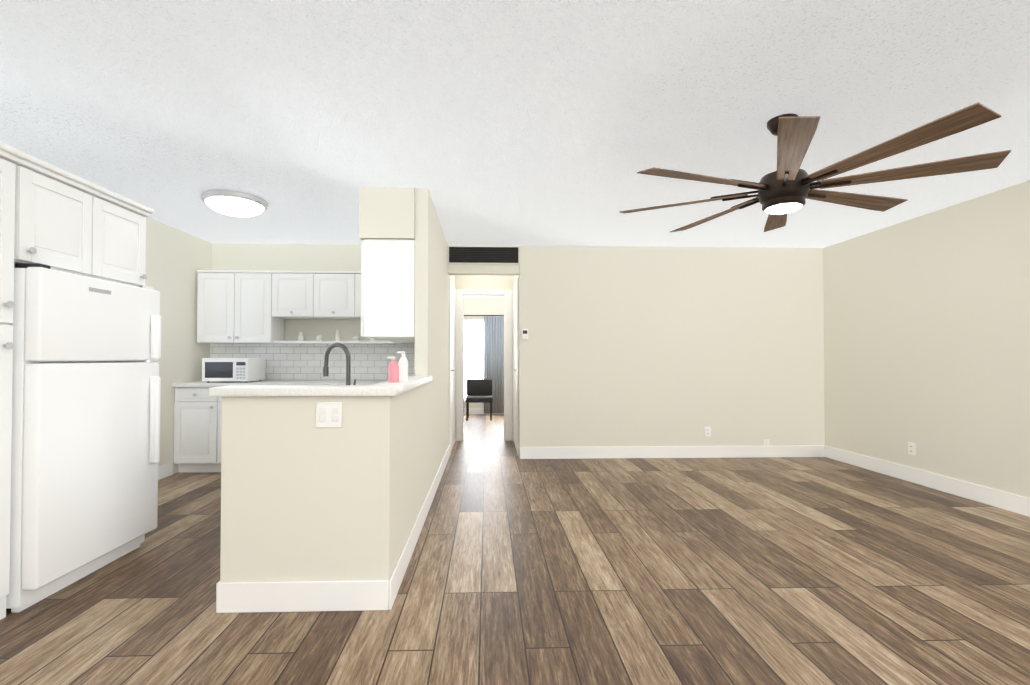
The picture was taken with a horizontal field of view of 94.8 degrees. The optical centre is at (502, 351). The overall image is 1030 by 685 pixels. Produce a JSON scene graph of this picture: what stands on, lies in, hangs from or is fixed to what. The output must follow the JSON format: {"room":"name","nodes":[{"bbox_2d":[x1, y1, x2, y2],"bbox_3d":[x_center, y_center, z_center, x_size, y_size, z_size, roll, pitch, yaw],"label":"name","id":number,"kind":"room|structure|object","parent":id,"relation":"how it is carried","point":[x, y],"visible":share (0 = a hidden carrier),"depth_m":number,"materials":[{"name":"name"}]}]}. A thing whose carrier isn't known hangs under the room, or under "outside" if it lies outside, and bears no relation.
{"room":"kitchen","nodes":[
{"label":"kitchen","id":0,"kind":"room"},
{"bbox_2d":[145,217,210,473],"bbox_3d":[-3.231,-0.044,1.734,0.150,2.440,7.370,0,-1,-2],"label":"wall","id":1,"kind":"structure","parent":0,"point":[176,259],"depth_m":4.68,"materials":[{"name":"beige paint"}]},
{"bbox_2d":[24,158,107,280],"bbox_3d":[-2.680,-0.635,2.350,0.983,0.464,0.465,0,-1,-2],"label":"upper cabinet","id":2,"kind":"object","parent":1,"relation":"attached to","point":[55,217],"depth_m":2.37,"materials":[{"name":"white wood"}]},
{"bbox_2d":[108,194,151,286],"bbox_3d":[-2.691,-0.630,2.693,0.983,0.464,0.465,0,-1,-2],"label":"upper cabinet","id":3,"kind":"object","parent":1,"relation":"attached to","point":[126,220],"depth_m":2.77,"materials":[{"name":"white wood"}]},
{"bbox_2d":[158,461,172,479],"bbox_3d":[-3.213,1.138,3.774,0.010,0.135,1.760,0,-1,-2],"label":"baseboard","id":4,"kind":"structure","parent":1,"relation":"attached to","point":[165,470],"depth_m":4.54,"materials":[{"name":"white wood"}]},
{"bbox_2d":[220,188,454,581],"bbox_3d":[-0.968,-0.006,4.372,0.760,2.440,4.400,0,-1,-2],"label":"wall","id":5,"kind":"structure","parent":0,"point":[303,498],"depth_m":2.17,"materials":[{"name":"beige paint"}]},
{"bbox_2d":[209,385,356,396],"bbox_3d":[-0.990,0.186,2.223,0.660,0.040,0.180,0,-1,-2],"label":"countertop","id":6,"kind":"structure","parent":5,"relation":"on","point":[233,390],"depth_m":2.14,"materials":[{"name":"stone"}]},
{"bbox_2d":[322,342,355,384],"bbox_3d":[-0.831,0.110,2.389,0.175,0.308,0.106,0,-1,-2],"label":"faucet","id":7,"kind":"object","parent":6,"relation":"on","point":[325,371],"visible":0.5,"depth_m":2.38,"materials":[{"name":"grey metal"}]},
{"bbox_2d":[351,381,386,384],"bbox_3d":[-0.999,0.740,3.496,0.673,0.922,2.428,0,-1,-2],"label":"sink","id":8,"kind":"object","parent":6,"relation":"in","point":[369,383],"depth_m":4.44,"materials":[{"name":"white"}]},
{"bbox_2d":[216,580,381,612],"bbox_3d":[-0.908,1.114,2.150,0.764,0.135,0.012,0,-1,-2],"label":"baseboard","id":9,"kind":"structure","parent":5,"relation":"attached to","point":[297,596],"depth_m":2.14,"materials":[{"name":"white wood"}]},
{"bbox_2d":[316,402,341,427],"bbox_3d":[-0.793,0.292,2.164,0.116,0.115,0.012,0,-1,-2],"label":"light switch","id":10,"kind":"object","parent":5,"relation":"attached to","point":[328,414],"visible":1,"depth_m":2.16,"materials":[{"name":"white plastic"}]},
{"bbox_2d":[361,239,414,342],"bbox_3d":[-0.907,-0.467,4.323,0.438,0.740,1.485,0,-1,-2],"label":"upper cabinet","id":11,"kind":"object","parent":5,"relation":"attached to","point":[387,289],"visible":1,"depth_m":3.58,"materials":[{"name":"white wood"}]},
{"bbox_2d":[357,376,431,395],"bbox_3d":[-0.585,0.195,2.862,0.160,0.040,1.433,0,-1,-2],"label":"countertop","id":12,"kind":"structure","parent":5,"relation":"on","point":[387,388],"depth_m":2.26,"materials":[{"name":"stone"}]},
{"bbox_2d":[387,355,403,381],"bbox_3d":[-0.597,0.100,2.601,0.060,0.140,0.059,1,-1,-41],"label":"soap bottle","id":13,"kind":"object","parent":12,"relation":"on","point":[397,372],"depth_m":2.59,"materials":[{"name":"pink plastic"}]},
{"bbox_2d":[397,352,407,380],"bbox_3d":[-0.577,0.088,2.762,0.056,0.170,0.056,-1,-1,43],"label":"soap bottle","id":14,"kind":"object","parent":12,"relation":"on","point":[402,353],"depth_m":2.74,"materials":[{"name":"white plastic"}]},
{"bbox_2d":[382,445,449,609],"bbox_3d":[-0.568,1.139,3.856,0.015,0.135,3.400,0,-1,-2],"label":"baseboard","id":15,"kind":"structure","parent":5,"relation":"attached to","point":[390,588],"depth_m":2.67,"materials":[{"name":"white wood"}]},
{"bbox_2d":[449,278,517,454],"bbox_3d":[-0.233,0.190,6.138,0.816,2.100,1.110,0,-1,-2],"label":"door frame","id":16,"kind":"structure","parent":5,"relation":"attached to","point":[456,345],"depth_m":6.57,"materials":[{"name":"white"}]},
{"bbox_2d":[352,336,359,340],"bbox_3d":[-1.601,-0.137,5.224,0.076,0.044,0.090,0,-1,-2],"label":"decor","id":17,"kind":"object","parent":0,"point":[355,338],"depth_m":5.20,"materials":[{"name":"white ceramic"}]},
{"bbox_2d":[359,187,414,239],"bbox_3d":[-0.899,-1.031,4.478,0.413,0.383,1.818,0,-1,-2],"label":"wall","id":18,"kind":"structure","parent":0,"point":[386,212],"depth_m":3.57,"materials":[{"name":"beige paint"}]},
{"bbox_2d":[464,297,503,407],"bbox_3d":[-0.356,0.072,9.733,3.840,2.440,0.120,0,-1,-2],"label":"wall","id":19,"kind":"structure","parent":0,"point":[483,305],"depth_m":9.68,"materials":[{"name":"beige paint"}]},
{"bbox_2d":[464,319,483,401],"bbox_3d":[-0.405,0.191,9.672,1.400,1.700,0.035,0,-1,-2],"label":"window","id":20,"kind":"structure","parent":19,"relation":"in","point":[473,348],"depth_m":9.66,"materials":[{"name":"white glass"}]},
{"bbox_2d":[464,315,503,315],"bbox_3d":[-0.552,-0.720,9.598,2.100,0.024,0.024,0,-1,-2],"label":"curtain rod","id":21,"kind":"object","parent":19,"relation":"attached to","point":[483,315],"visible":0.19,"depth_m":9.59,"materials":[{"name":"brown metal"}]},
{"bbox_2d":[484,316,503,413],"bbox_3d":[0.015,0.280,9.600,0.774,1.960,0.064,0,-1,-2],"label":"curtain","id":22,"kind":"object","parent":21,"relation":"hanging from","point":[494,349],"visible":0.54,"depth_m":9.59,"materials":[{"name":"grey fabric"}]},
{"bbox_2d":[464,408,503,413],"bbox_3d":[-0.354,1.223,9.650,3.596,0.135,0.010,0,-1,-2],"label":"baseboard","id":23,"kind":"structure","parent":19,"relation":"attached to","point":[471,410],"depth_m":9.64,"materials":[{"name":"white wood"}]},
{"bbox_2d":[455,275,513,289],"bbox_3d":[-0.249,0.027,6.646,0.816,2.440,0.100,0,-1,-2],"label":"wall","id":24,"kind":"structure","parent":0,"point":[483,282],"depth_m":6.61,"materials":[{"name":"beige paint"}]},
{"bbox_2d":[0,414,1029,684],"bbox_3d":[0.272,1.270,4.067,7.400,0.120,11.850,0,-1,-2],"label":"floor","id":25,"kind":"structure","parent":0,"point":[694,572],"depth_m":2.30,"materials":[{"name":"wood"}]},
{"bbox_2d":[0,146,23,619],"bbox_3d":[-2.663,0.151,1.789,0.983,2.052,0.628,0,-1,-2],"label":"tall cabinet","id":26,"kind":"object","parent":25,"relation":"on","point":[11,163],"depth_m":2.09,"materials":[{"name":"white wood"}]},
{"bbox_2d":[6,263,160,612],"bbox_3d":[-2.481,0.396,2.512,0.858,1.582,0.790,0,-1,-2],"label":"refrigerator","id":27,"kind":"object","parent":25,"relation":"on","point":[85,439],"visible":1,"depth_m":2.35,"materials":[{"name":"white metal"}]},
{"bbox_2d":[174,388,221,472],"bbox_3d":[-3.010,0.793,4.978,0.488,0.860,0.615,0,-1,-2],"label":"base cabinet","id":28,"kind":"object","parent":25,"relation":"on","point":[197,425],"depth_m":4.67,"materials":[{"name":"painted wood"},{"name":"nickel"}]},
{"bbox_2d":[172,380,387,387],"bbox_3d":[-1.983,0.343,5.008,2.542,0.039,0.634,0,-1,-2],"label":"countertop","id":29,"kind":"structure","parent":28,"relation":"on","point":[199,384],"depth_m":4.70,"materials":[{"name":"white stone"}]},
{"bbox_2d":[202,358,264,382],"bbox_3d":[-2.797,0.197,4.951,0.460,0.249,0.382,0,-1,-2],"label":"microwave","id":30,"kind":"object","parent":29,"relation":"on","point":[246,370],"visible":1,"depth_m":4.76,"materials":[{"name":"white"}]},
{"bbox_2d":[465,379,492,420],"bbox_3d":[-0.431,0.910,8.928,0.500,0.740,0.500,0,-1,-2],"label":"chair","id":31,"kind":"object","parent":25,"relation":"on","point":[479,390],"visible":1,"depth_m":9.13,"materials":[{"name":"black leather"}]},
{"bbox_2d":[0,0,1029,247],"bbox_3d":[0.272,-1.290,4.104,7.400,0.120,11.850,0,-1,-2],"label":"ceiling","id":32,"kind":"structure","parent":0,"point":[524,122],"depth_m":2.41,"materials":[{"name":"white paint"}]},
{"bbox_2d":[200,189,267,216],"bbox_3d":[-2.171,-1.172,3.851,0.480,0.120,0.480,0,-1,-2],"label":"dome light","id":33,"kind":"object","parent":32,"relation":"attached to","point":[234,203],"visible":1,"depth_m":3.72,"materials":[{"name":"white glass"}]},
{"bbox_2d":[619,102,1010,231],"bbox_3d":[1.521,-1.003,2.564,1.709,0.494,1.709,0,-1,-2],"label":"ceiling fan","id":34,"kind":"object","parent":32,"relation":"hanging from","point":[785,187],"visible":1,"depth_m":2.31,"materials":[{"name":"brown wood"}]},
{"bbox_2d":[514,276,518,443],"bbox_3d":[0.239,0.019,6.072,0.120,2.440,1.078,0,-1,-2],"label":"wall","id":35,"kind":"structure","parent":0,"point":[515,278],"depth_m":5.61,"materials":[{"name":"beige paint"}]},
{"bbox_2d":[210,243,824,457],"bbox_3d":[0.243,0.010,5.467,7.026,2.440,0.128,0,-1,-2],"label":"wall","id":36,"kind":"structure","parent":0,"point":[624,346],"depth_m":5.45,"materials":[{"name":"beige paint"}]},
{"bbox_2d":[197,270,292,343],"bbox_3d":[-2.796,-0.467,5.149,0.834,0.766,0.325,0,-1,-2],"label":"upper cabinet","id":37,"kind":"object","parent":36,"relation":"attached to","point":[246,306],"depth_m":4.99,"materials":[{"name":"white wood"}]},
{"bbox_2d":[277,271,328,318],"bbox_3d":[-2.193,-0.604,5.170,0.496,0.491,0.325,0,-1,-2],"label":"upper cabinet","id":38,"kind":"object","parent":36,"relation":"attached to","point":[298,292],"depth_m":5.01,"materials":[{"name":"white wood"}]},
{"bbox_2d":[298,332,303,340],"bbox_3d":[-2.195,-0.158,5.206,0.054,0.087,0.090,0,-1,-2],"label":"decor","id":39,"kind":"object","parent":38,"relation":"in","point":[300,337],"depth_m":5.19,"materials":[{"name":"white ceramic"}]},
{"bbox_2d":[316,335,322,340],"bbox_3d":[-1.996,-0.142,5.212,0.065,0.055,0.090,0,-1,-2],"label":"decor","id":40,"kind":"object","parent":38,"relation":"in","point":[320,338],"depth_m":5.19,"materials":[{"name":"white ceramic"}]},
{"bbox_2d":[335,330,339,340],"bbox_3d":[-1.801,-0.170,5.219,0.043,0.109,0.090,0,-1,-2],"label":"decor","id":41,"kind":"object","parent":38,"relation":"in","point":[337,337],"depth_m":5.20,"materials":[{"name":"white ceramic"}]},
{"bbox_2d":[321,271,360,318],"bbox_3d":[-1.788,-0.604,5.183,0.554,0.491,0.325,0,-1,-2],"label":"upper cabinet","id":42,"kind":"object","parent":36,"relation":"attached to","point":[340,290],"depth_m":5.02,"materials":[{"name":"white wood"}]},
{"bbox_2d":[448,246,518,263],"bbox_3d":[-0.209,-1.096,5.400,0.814,0.204,0.020,0,-1,-2],"label":"air vent","id":43,"kind":"object","parent":36,"relation":"in","point":[483,254],"visible":1,"depth_m":5.40,"materials":[{"name":"black metal"}]},
{"bbox_2d":[522,329,527,339],"bbox_3d":[0.261,-0.191,5.401,0.070,0.120,0.022,0,-1,-2],"label":"thermostat","id":44,"kind":"object","parent":36,"relation":"attached to","point":[524,334],"visible":1,"depth_m":5.39,"materials":[{"name":"white plastic"}]},
{"bbox_2d":[518,444,825,458],"bbox_3d":[1.961,1.162,5.441,3.522,0.135,0.010,0,-1,-2],"label":"baseboard","id":45,"kind":"structure","parent":36,"relation":"attached to","point":[798,450],"depth_m":5.44,"materials":[{"name":"white wood"}]},
{"bbox_2d":[704,427,710,436],"bbox_3d":[2.369,0.930,5.458,0.072,0.115,0.008,0,-1,-2],"label":"electrical outlet","id":46,"kind":"object","parent":36,"relation":"attached to","point":[707,431],"visible":1,"depth_m":5.46,"materials":[{"name":"white plastic"}]},
{"bbox_2d":[763,440,768,445],"bbox_3d":[3.059,1.060,5.476,0.070,0.070,0.012,0,-1,-2],"label":"electrical outlet","id":47,"kind":"object","parent":36,"relation":"attached to","point":[765,442],"visible":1,"depth_m":5.47,"materials":[{"name":"white plastic"}]},
{"bbox_2d":[823,180,1029,497],"bbox_3d":[3.941,-0.041,1.961,0.140,2.440,7.370,0,-1,-2],"label":"wall","id":48,"kind":"structure","parent":0,"point":[927,334],"depth_m":4.12,"materials":[{"name":"beige paint"}]},
{"bbox_2d":[908,442,914,455],"bbox_3d":[3.788,0.904,4.379,0.008,0.115,0.072,0,-1,-2],"label":"electrical outlet","id":49,"kind":"object","parent":48,"relation":"attached to","point":[911,448],"visible":1,"depth_m":4.38,"materials":[{"name":"white plastic"}]},
{"bbox_2d":[826,446,1029,516],"bbox_3d":[3.861,1.112,1.956,0.015,0.135,7.098,0,-1,-2],"label":"baseboard","id":50,"kind":"structure","parent":48,"relation":"attached to","point":[1007,501],"depth_m":4.10,"materials":[{"name":"white wood"}]}
]}

